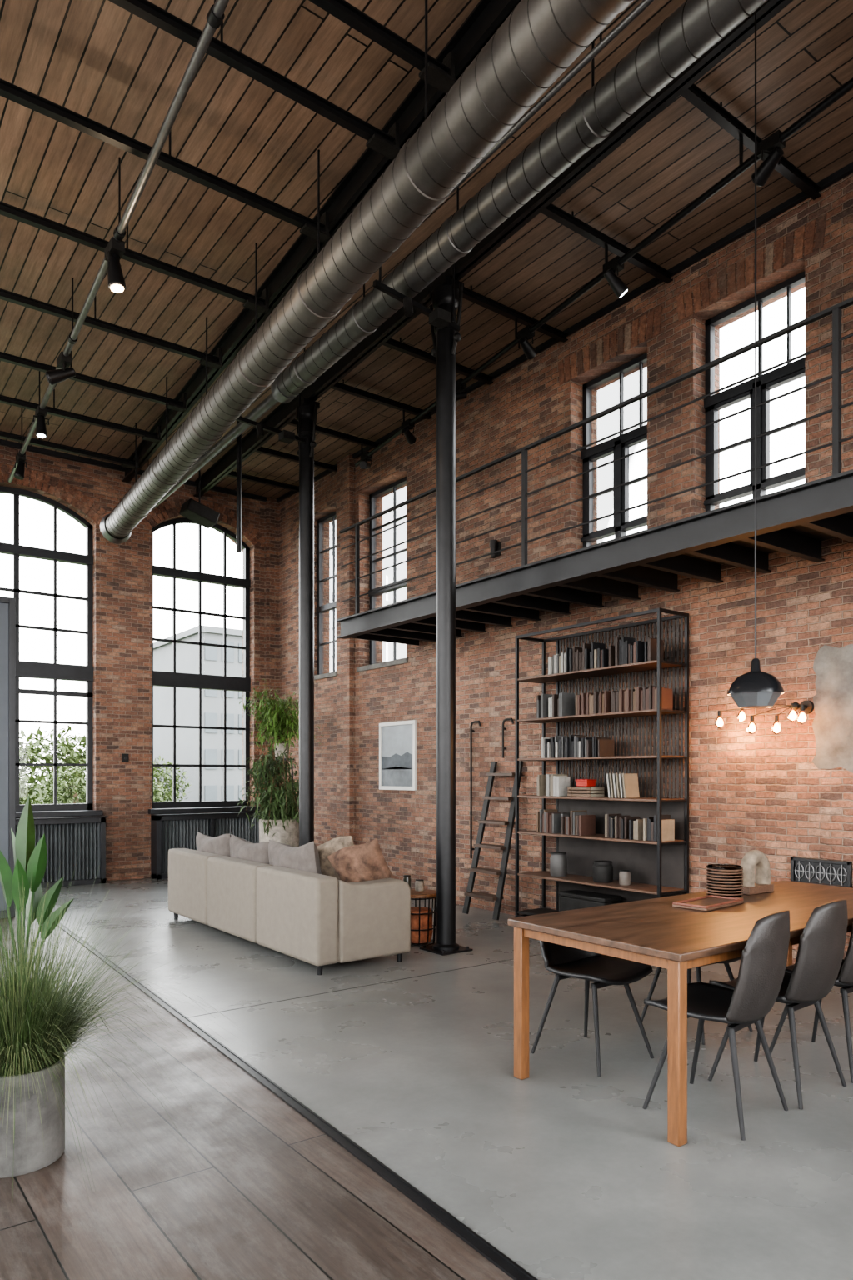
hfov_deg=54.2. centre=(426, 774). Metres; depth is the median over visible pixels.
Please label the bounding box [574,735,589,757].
book
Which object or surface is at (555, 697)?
book
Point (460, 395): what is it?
ceiling spotlight
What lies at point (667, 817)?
book
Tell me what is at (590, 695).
book
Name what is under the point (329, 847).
throw pillow
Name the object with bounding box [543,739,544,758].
book
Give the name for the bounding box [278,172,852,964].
wall
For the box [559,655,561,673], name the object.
book
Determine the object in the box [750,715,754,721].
socket
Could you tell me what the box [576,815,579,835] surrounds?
book
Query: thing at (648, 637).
book
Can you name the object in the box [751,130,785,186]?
ceiling spotlight
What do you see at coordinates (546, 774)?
book
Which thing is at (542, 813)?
book
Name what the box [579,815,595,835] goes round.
book
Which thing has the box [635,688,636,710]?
book
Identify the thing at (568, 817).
book
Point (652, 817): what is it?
book
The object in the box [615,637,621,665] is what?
book
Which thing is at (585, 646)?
book
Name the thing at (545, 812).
book
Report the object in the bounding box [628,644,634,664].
book
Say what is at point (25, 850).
leaf plant
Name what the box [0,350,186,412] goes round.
beam
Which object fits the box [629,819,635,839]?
book
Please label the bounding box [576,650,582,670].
book
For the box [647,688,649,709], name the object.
book
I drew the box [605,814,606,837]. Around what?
book
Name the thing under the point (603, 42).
ceiling pipe
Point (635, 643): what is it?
book
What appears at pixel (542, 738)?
book
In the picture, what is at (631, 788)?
book
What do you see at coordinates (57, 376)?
ceiling spotlight
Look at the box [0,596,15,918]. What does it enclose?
sliding panel
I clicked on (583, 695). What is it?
book
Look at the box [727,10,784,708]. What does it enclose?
pendant lamp
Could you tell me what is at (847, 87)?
track light
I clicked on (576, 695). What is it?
book
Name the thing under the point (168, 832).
radiator cover
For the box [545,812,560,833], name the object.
book
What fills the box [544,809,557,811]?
book
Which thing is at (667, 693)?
book
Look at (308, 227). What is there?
beam
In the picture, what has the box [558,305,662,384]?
trim
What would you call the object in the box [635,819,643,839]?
book
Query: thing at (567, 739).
book
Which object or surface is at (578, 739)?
book
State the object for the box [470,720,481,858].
rod
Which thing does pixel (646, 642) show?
book
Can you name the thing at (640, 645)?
book
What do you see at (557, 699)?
book
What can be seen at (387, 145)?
beam
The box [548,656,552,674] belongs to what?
book
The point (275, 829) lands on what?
pot
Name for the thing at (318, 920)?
sofa
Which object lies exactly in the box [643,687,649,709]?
book
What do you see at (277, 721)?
potted fern
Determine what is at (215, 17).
track light
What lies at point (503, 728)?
rod
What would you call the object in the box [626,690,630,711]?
book
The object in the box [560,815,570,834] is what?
book
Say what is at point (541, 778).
book
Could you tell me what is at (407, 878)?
bottle
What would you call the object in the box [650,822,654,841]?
book
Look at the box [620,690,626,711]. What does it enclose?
book
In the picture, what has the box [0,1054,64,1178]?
pot
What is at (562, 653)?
book
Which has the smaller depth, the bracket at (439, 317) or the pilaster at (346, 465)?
the bracket at (439, 317)
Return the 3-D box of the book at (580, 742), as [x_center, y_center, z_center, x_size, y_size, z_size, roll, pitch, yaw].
[1.460,-0.234,7.610,0.183,0.145,0.018,0,0,-37]
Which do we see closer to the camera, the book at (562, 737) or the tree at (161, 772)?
the book at (562, 737)
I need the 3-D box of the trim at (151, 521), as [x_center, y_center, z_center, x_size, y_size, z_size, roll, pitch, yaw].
[-3.346,-3.819,12.528,1.995,0.586,0.100,0,0,-37]
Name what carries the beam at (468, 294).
attached to the ceiling
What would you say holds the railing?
on the mezzanine
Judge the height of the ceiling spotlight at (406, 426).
0.223 m
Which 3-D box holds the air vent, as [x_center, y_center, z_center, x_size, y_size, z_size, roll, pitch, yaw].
[2.896,0.720,6.125,0.030,0.200,0.450,0,0,-37]
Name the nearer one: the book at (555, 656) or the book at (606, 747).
the book at (606, 747)
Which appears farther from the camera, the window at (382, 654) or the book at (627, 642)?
the window at (382, 654)
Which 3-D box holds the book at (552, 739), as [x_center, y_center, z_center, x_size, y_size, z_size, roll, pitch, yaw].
[1.242,-0.257,7.913,0.153,0.192,0.031,0,0,-37]
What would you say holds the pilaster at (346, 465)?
attached to the wall at (763, 791)
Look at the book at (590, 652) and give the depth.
7.46 m
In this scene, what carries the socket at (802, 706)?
attached to the wall lamp at (806, 707)
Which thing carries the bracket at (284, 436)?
attached to the ceiling
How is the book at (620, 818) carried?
on the bookshelf
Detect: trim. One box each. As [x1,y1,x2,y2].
[0,161,852,502]
[0,464,109,525]
[49,915,538,1279]
[141,499,265,548]
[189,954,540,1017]
[265,496,278,817]
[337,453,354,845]
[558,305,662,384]
[676,213,826,321]
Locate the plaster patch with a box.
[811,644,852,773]
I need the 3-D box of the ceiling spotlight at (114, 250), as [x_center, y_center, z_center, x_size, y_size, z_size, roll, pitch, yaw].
[-2.241,-3.650,6.002,0.140,0.320,0.180,0,0,-37]
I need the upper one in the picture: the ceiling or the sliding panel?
the ceiling
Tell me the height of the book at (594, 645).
0.243 m
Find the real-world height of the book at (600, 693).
0.190 m
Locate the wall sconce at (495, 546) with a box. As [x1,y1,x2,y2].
[490,540,500,558]
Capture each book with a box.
[536,700,540,718]
[536,811,539,832]
[537,775,545,795]
[540,809,553,832]
[541,694,552,717]
[541,737,550,758]
[542,813,544,832]
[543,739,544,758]
[544,739,550,758]
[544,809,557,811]
[544,811,558,832]
[545,774,551,795]
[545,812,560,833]
[547,742,550,758]
[547,777,549,795]
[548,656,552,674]
[548,697,551,717]
[549,815,551,833]
[550,737,554,757]
[550,775,551,795]
[551,742,554,757]
[551,774,567,795]
[551,812,567,833]
[552,655,554,674]
[552,694,559,716]
[552,813,563,833]
[553,775,567,795]
[554,655,556,674]
[555,735,568,757]
[555,742,558,757]
[555,777,557,796]
[556,655,560,673]
[557,699,559,716]
[557,777,569,796]
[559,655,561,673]
[559,693,560,716]
[559,739,561,757]
[560,652,564,672]
[560,692,574,716]
[560,813,570,834]
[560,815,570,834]
[561,736,567,757]
[564,652,565,672]
[565,647,572,672]
[565,737,569,757]
[565,816,566,834]
[567,786,604,789]
[567,790,605,794]
[567,793,605,797]
[567,816,570,834]
[569,649,572,671]
[569,735,585,757]
[570,810,586,834]
[570,811,575,834]
[571,740,574,757]
[572,646,582,671]
[573,811,586,834]
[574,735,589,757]
[575,651,576,670]
[575,695,577,714]
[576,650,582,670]
[576,737,584,757]
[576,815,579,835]
[577,695,581,714]
[577,741,579,757]
[579,652,581,670]
[579,740,581,757]
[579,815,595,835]
[581,693,586,714]
[581,738,584,757]
[582,643,591,669]
[585,648,591,669]
[585,739,590,756]
[586,692,593,714]
[586,740,592,756]
[589,694,593,714]
[590,651,591,669]
[590,695,593,714]
[591,642,604,669]
[592,737,608,756]
[593,691,599,714]
[594,649,597,668]
[595,737,610,756]
[597,648,609,668]
[597,739,614,756]
[599,692,604,713]
[600,650,602,667]
[602,649,609,667]
[602,694,604,713]
[604,690,611,713]
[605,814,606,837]
[606,773,611,797]
[606,814,621,837]
[609,645,614,666]
[609,773,614,797]
[609,815,615,837]
[610,690,619,712]
[611,819,614,838]
[612,773,618,797]
[613,692,615,712]
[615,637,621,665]
[615,691,619,712]
[615,773,620,798]
[615,815,630,838]
[619,640,621,664]
[619,773,624,798]
[619,817,624,838]
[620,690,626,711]
[621,636,635,664]
[621,819,624,839]
[622,773,639,798]
[624,816,639,839]
[625,640,636,664]
[625,690,626,711]
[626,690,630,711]
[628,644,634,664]
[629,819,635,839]
[630,645,633,663]
[630,689,634,710]
[633,691,634,710]
[633,820,635,839]
[634,642,636,663]
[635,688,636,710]
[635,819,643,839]
[636,640,644,662]
[636,687,643,710]
[640,690,643,709]
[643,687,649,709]
[643,818,647,840]
[644,641,647,661]
[645,689,647,709]
[647,637,655,660]
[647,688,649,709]
[647,816,654,840]
[648,638,663,660]
[648,819,654,840]
[649,685,662,709]
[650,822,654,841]
[652,686,665,709]
[654,814,670,841]
[655,689,656,709]
[656,687,672,709]
[661,819,674,841]
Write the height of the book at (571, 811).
0.217 m
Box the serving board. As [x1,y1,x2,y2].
[672,895,744,910]
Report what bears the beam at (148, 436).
attached to the ceiling
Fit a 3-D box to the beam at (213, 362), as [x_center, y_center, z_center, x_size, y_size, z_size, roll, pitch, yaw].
[-4.568,-4.197,6.398,6.296,0.303,0.100,0,0,-37]
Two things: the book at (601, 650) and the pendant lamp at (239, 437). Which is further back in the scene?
the pendant lamp at (239, 437)
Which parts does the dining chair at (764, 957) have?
leg, leg, seat, seat frame, leg, backrest, leg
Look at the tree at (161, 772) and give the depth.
38.02 m
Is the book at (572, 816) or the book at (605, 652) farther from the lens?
the book at (572, 816)
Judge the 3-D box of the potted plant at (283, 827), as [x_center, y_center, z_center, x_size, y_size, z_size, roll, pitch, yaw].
[-1.878,0.552,10.391,0.976,1.856,0.993,0,0,3]
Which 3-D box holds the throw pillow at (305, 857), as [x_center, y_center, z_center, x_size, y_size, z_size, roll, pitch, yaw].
[-1.114,0.800,7.057,0.298,0.534,0.844,0,0,-37]
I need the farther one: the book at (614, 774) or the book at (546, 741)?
the book at (546, 741)
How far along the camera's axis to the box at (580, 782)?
7.59 m
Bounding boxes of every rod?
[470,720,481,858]
[501,717,514,758]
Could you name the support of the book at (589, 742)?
on the bookshelf
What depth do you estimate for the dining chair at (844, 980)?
4.08 m
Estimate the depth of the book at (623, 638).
7.19 m
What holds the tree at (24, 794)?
on the lawn
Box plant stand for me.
[275,758,294,787]
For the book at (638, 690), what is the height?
0.193 m
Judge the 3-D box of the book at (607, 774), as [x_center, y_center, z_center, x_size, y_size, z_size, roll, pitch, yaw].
[1.665,0.094,7.362,0.182,0.211,0.045,0,0,-37]
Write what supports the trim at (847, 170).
attached to the wall at (763, 791)
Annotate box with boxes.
[558,890,621,911]
[575,779,596,786]
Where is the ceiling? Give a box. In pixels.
[0,0,852,499]
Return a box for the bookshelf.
[515,608,689,917]
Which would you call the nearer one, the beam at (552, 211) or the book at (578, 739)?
the beam at (552, 211)
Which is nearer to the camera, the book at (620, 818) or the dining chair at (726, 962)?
the dining chair at (726, 962)
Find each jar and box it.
[415,879,424,891]
[550,851,567,876]
[593,860,613,883]
[619,870,630,885]
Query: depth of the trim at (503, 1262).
3.25 m
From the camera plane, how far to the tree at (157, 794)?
28.86 m
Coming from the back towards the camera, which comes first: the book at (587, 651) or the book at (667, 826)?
the book at (587, 651)
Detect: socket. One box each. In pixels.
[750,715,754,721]
[775,715,779,721]
[800,704,804,710]
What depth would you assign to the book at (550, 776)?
7.87 m
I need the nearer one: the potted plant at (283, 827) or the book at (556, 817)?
the book at (556, 817)
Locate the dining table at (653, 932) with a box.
[508,880,852,1146]
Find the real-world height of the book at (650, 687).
0.199 m
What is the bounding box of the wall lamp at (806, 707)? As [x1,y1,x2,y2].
[715,700,814,734]
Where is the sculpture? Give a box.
[740,850,774,894]
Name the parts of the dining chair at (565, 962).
leg, backrest, seat frame, leg, leg, seat, leg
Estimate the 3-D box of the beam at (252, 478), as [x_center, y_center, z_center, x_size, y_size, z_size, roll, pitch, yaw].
[-2.373,-4.290,12.081,1.256,0.119,0.056,0,0,-37]
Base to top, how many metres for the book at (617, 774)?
0.211 m
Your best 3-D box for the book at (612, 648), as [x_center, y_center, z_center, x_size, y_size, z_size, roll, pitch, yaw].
[1.674,-1.036,7.346,0.180,0.190,0.023,0,0,-37]
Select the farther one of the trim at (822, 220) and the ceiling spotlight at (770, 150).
the trim at (822, 220)
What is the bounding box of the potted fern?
[239,679,322,758]
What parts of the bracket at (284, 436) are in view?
hanger rod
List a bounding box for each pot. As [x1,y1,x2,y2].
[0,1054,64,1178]
[259,818,299,847]
[275,743,289,758]
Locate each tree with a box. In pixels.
[19,725,85,804]
[19,772,44,804]
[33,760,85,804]
[38,744,85,802]
[153,755,191,801]
[153,780,170,802]
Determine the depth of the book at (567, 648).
7.68 m
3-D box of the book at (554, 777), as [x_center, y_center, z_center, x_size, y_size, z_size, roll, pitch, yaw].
[1.264,0.105,7.870,0.162,0.188,0.032,0,0,-37]
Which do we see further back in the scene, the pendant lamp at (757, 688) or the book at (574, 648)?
the book at (574, 648)
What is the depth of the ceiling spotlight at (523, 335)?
7.58 m
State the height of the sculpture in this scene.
0.256 m
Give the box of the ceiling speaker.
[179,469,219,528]
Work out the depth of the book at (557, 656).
7.79 m
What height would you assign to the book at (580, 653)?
0.171 m
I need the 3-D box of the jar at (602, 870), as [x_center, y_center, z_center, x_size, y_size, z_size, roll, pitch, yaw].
[1.586,0.865,7.487,0.180,0.190,0.178,0,0,-37]
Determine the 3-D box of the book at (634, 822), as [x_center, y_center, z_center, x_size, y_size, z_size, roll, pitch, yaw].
[1.832,0.469,7.129,0.162,0.160,0.031,0,0,-37]
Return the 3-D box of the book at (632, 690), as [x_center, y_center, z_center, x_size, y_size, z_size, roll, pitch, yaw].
[1.818,-0.636,7.159,0.174,0.189,0.022,0,0,-37]
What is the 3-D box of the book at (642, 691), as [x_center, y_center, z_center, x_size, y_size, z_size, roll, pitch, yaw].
[1.885,-0.627,7.070,0.188,0.171,0.025,0,0,-37]
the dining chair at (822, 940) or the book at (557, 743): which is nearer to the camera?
the dining chair at (822, 940)
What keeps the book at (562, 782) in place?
on the bookshelf
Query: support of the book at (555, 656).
on the bookshelf
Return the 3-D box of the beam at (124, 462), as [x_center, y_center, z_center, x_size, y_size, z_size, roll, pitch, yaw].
[-6.422,-4.197,9.057,6.507,0.303,0.100,0,0,-37]
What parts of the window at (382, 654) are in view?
sill, sash, frame, pane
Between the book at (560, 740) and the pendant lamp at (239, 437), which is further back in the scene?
the pendant lamp at (239, 437)
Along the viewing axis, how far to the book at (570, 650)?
7.65 m
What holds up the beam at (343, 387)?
attached to the ceiling
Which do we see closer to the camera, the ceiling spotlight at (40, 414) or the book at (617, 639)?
the book at (617, 639)
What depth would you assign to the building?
42.62 m
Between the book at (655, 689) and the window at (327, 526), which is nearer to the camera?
the book at (655, 689)
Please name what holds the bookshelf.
on the floor
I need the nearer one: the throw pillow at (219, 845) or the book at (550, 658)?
the book at (550, 658)
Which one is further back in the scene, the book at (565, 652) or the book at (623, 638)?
the book at (565, 652)
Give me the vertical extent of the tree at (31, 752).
4.470 m
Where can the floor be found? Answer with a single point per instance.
(562, 1168)
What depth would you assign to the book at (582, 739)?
7.54 m
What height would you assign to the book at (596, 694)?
0.197 m
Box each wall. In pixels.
[0,445,264,880]
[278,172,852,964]
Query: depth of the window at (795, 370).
6.74 m
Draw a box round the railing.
[339,296,852,614]
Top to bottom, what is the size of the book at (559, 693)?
0.218 m
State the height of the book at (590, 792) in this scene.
0.028 m
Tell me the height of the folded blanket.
0.290 m
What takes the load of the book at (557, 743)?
on the bookshelf
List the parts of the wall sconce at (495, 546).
lamp shade, plate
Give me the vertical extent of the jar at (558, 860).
0.230 m
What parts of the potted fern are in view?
stem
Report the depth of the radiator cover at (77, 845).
11.18 m
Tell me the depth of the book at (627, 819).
7.17 m
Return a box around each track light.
[7,0,229,482]
[355,77,852,466]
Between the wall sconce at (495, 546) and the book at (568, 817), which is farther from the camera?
the wall sconce at (495, 546)
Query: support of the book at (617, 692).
on the bookshelf
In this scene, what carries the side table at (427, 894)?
on the floor
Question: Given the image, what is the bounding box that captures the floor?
[0,877,852,1279]
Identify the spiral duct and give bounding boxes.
[100,0,634,544]
[150,0,768,511]
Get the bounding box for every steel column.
[293,397,319,846]
[420,275,472,955]
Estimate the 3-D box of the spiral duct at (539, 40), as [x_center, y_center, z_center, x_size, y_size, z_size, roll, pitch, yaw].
[-1.392,-3.737,6.780,0.410,1.224,10.566,0,0,-32]
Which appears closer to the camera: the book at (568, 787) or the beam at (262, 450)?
the book at (568, 787)
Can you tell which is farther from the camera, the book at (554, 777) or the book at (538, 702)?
the book at (538, 702)
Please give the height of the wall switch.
0.120 m
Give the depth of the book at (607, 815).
7.31 m
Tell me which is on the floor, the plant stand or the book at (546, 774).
the plant stand
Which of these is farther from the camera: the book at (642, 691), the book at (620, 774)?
the book at (620, 774)
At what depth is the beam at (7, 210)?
6.61 m
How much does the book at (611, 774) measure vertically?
0.211 m
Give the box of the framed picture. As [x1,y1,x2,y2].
[379,720,416,790]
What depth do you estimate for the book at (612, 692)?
7.27 m
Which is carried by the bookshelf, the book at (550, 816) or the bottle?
the book at (550, 816)
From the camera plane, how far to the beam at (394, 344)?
8.46 m
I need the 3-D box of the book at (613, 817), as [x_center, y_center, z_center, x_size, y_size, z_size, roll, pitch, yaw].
[1.673,0.456,7.343,0.168,0.186,0.021,0,0,-37]
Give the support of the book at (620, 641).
on the bookshelf
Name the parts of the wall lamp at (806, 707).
bulb, bulb, bulb, arm, arm, bulb, bulb, bulb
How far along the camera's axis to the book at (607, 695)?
7.34 m
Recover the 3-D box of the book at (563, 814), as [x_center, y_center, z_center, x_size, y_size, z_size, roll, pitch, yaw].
[1.332,0.456,7.817,0.183,0.187,0.024,0,0,-37]
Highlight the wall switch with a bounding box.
[121,753,128,762]
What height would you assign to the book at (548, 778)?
0.175 m
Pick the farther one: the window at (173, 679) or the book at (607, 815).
the window at (173, 679)
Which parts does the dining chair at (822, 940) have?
leg, leg, seat, leg, seat frame, backrest, leg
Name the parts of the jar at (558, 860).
lid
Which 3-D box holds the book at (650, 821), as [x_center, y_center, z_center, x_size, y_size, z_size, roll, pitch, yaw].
[1.931,0.459,6.995,0.192,0.180,0.025,0,0,-37]
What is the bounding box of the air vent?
[790,856,852,887]
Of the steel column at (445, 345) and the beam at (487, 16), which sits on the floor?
the steel column at (445, 345)
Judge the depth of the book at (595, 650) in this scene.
7.41 m
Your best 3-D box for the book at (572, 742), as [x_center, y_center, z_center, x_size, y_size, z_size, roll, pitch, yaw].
[1.411,-0.236,7.705,0.177,0.149,0.029,0,0,-37]
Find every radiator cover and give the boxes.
[15,815,108,888]
[150,811,262,879]
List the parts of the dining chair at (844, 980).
leg, leg, seat, seat frame, backrest, leg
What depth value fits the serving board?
4.49 m
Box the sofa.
[168,848,410,974]
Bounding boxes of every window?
[0,485,103,818]
[148,517,259,814]
[314,510,337,679]
[356,476,408,672]
[581,352,647,548]
[704,270,804,511]
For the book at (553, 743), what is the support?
on the bookshelf
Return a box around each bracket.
[235,355,305,444]
[373,263,459,331]
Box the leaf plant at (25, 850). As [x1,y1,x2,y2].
[0,795,74,997]
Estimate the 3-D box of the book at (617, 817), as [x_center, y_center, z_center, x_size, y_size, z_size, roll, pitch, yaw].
[1.711,0.452,7.263,0.176,0.194,0.019,0,0,-37]
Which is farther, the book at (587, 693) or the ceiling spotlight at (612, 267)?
the book at (587, 693)
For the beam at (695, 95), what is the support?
attached to the ceiling
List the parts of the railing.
post, post, rod, rod, rod, rod, post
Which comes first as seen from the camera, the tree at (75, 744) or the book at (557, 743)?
the book at (557, 743)
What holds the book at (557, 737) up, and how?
on the bookshelf
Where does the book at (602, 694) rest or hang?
on the bookshelf
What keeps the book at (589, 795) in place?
on the bookshelf
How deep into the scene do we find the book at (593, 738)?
7.44 m
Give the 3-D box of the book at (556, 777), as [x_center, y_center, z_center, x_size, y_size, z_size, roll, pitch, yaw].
[1.280,0.110,7.845,0.158,0.178,0.023,0,0,-37]
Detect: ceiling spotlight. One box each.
[14,453,26,479]
[32,405,49,437]
[45,351,75,385]
[104,236,125,292]
[359,451,372,469]
[401,418,416,444]
[455,378,467,400]
[517,325,536,359]
[603,255,628,298]
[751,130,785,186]
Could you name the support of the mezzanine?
attached to the wall at (763, 791)
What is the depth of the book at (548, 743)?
7.88 m
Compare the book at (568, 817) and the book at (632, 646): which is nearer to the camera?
the book at (632, 646)
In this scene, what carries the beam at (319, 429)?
attached to the ceiling
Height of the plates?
0.185 m
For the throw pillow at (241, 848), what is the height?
0.478 m
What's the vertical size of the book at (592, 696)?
0.170 m
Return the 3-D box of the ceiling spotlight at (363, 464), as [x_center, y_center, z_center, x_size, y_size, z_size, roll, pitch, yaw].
[-0.763,-3.945,10.513,0.155,0.229,0.222,0,0,1]
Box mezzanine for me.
[336,469,852,645]
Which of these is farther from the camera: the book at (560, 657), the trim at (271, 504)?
the trim at (271, 504)
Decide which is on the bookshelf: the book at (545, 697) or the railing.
the book at (545, 697)
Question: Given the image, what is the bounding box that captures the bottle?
[403,875,410,888]
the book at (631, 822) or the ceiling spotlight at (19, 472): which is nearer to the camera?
the book at (631, 822)
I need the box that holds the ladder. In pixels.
[462,760,523,919]
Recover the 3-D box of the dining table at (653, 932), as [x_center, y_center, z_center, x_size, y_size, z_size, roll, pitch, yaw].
[1.694,1.093,4.429,2.485,0.775,1.010,0,0,-37]
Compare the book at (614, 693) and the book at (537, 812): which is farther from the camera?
the book at (537, 812)
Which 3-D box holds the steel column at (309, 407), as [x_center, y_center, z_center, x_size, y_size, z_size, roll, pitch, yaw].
[-1.339,-1.329,9.297,0.320,5.618,0.438,0,0,-37]
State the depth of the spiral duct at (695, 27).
5.18 m
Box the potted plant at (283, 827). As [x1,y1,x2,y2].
[236,745,299,847]
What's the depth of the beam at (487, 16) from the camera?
6.15 m
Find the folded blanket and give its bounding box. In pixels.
[410,906,433,943]
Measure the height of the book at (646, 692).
0.177 m
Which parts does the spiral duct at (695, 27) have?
hanger rod, hanger rod, hanger rod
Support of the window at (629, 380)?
in the wall at (763, 791)
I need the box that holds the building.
[153,625,242,801]
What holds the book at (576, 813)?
on the bookshelf
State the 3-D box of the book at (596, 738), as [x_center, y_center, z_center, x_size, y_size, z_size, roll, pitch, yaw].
[1.585,-0.248,7.491,0.193,0.173,0.018,0,0,-37]
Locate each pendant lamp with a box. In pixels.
[236,415,241,552]
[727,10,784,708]
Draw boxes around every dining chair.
[531,940,654,1076]
[640,956,752,1044]
[642,910,790,1140]
[708,900,848,1109]
[769,923,852,1083]
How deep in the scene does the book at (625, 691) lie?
7.14 m
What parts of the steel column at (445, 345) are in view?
plate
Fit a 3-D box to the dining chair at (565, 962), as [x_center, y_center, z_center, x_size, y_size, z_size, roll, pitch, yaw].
[0.852,1.155,4.422,0.487,0.657,0.553,0,0,-39]
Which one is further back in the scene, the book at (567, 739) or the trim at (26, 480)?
the trim at (26, 480)
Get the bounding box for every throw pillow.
[195,832,231,856]
[229,834,269,864]
[268,840,321,874]
[316,835,354,879]
[326,838,394,882]
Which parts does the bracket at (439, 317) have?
hanger rod, hanger rod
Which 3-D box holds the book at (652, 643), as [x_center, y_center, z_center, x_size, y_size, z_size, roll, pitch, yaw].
[1.920,-1.039,6.986,0.167,0.196,0.025,0,0,-37]
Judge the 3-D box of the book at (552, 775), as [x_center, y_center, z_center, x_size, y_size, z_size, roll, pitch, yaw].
[1.262,0.095,7.901,0.196,0.207,0.017,0,0,-37]
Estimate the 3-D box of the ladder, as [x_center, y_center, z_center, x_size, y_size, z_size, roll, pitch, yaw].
[0.708,0.660,8.703,0.441,1.606,0.550,0,0,-37]
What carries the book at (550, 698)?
on the bookshelf
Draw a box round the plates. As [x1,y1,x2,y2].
[706,864,743,898]
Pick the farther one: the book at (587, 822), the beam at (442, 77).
the book at (587, 822)
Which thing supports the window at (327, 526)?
in the wall at (763, 791)
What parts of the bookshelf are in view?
post, rail, shelf, post, post, rail, shelf, shelf, shelf, shelf, shelf, shelf, rail, panel, post, rail, rail, rail, rail, rail, rail, rail, post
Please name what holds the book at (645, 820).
on the bookshelf
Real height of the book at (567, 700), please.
0.224 m
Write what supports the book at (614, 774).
on the bookshelf
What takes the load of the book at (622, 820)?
on the bookshelf
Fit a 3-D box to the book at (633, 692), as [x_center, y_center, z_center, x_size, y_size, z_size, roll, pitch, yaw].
[1.839,-0.626,7.148,0.188,0.171,0.016,0,0,-37]
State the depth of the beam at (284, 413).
6.33 m
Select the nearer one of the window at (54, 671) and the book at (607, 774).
the book at (607, 774)
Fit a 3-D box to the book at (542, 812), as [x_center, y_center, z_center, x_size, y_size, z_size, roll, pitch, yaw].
[1.155,0.441,8.028,0.157,0.216,0.024,0,0,-37]
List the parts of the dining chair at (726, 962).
leg, leg, leg, seat, leg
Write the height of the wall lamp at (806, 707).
0.260 m
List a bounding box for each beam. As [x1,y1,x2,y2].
[0,78,329,243]
[0,200,269,314]
[0,288,222,369]
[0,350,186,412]
[0,389,160,443]
[0,430,139,469]
[108,0,400,159]
[121,0,521,482]
[193,0,793,497]
[226,470,299,491]
[255,446,337,471]
[288,417,379,448]
[308,0,456,94]
[330,380,431,419]
[382,337,493,384]
[462,285,568,342]
[540,203,673,283]
[680,84,821,199]
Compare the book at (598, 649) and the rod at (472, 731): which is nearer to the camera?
the book at (598, 649)
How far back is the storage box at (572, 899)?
7.59 m
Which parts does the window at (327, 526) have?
sill, sash, pane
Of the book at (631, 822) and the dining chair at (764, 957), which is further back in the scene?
the book at (631, 822)
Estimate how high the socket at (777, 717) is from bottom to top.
0.045 m
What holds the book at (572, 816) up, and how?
on the bookshelf
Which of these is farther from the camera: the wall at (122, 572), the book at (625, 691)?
the wall at (122, 572)
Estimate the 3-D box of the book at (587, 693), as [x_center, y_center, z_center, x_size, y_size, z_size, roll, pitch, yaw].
[1.515,-0.639,7.532,0.176,0.197,0.020,0,0,-37]
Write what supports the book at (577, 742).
on the bookshelf
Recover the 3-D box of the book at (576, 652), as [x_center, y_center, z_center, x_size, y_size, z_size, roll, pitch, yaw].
[1.439,-1.033,7.671,0.180,0.183,0.031,0,0,-37]
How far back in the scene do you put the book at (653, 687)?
6.92 m
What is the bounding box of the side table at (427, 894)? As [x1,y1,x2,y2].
[410,889,436,946]
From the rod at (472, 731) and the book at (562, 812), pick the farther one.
the rod at (472, 731)
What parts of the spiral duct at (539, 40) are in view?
hanger rod, hanger rod, hanger rod, hanger rod, hanger rod, hanger rod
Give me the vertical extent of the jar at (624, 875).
0.130 m
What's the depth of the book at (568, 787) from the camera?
7.57 m
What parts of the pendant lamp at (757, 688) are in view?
cord, lamp shade, lamp shade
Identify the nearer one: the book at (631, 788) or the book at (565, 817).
the book at (631, 788)
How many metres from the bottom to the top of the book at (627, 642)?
0.209 m
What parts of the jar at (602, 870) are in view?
lid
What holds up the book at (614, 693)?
on the bookshelf
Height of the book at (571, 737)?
0.207 m
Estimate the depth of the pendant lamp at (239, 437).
9.60 m
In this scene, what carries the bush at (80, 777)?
on the lawn

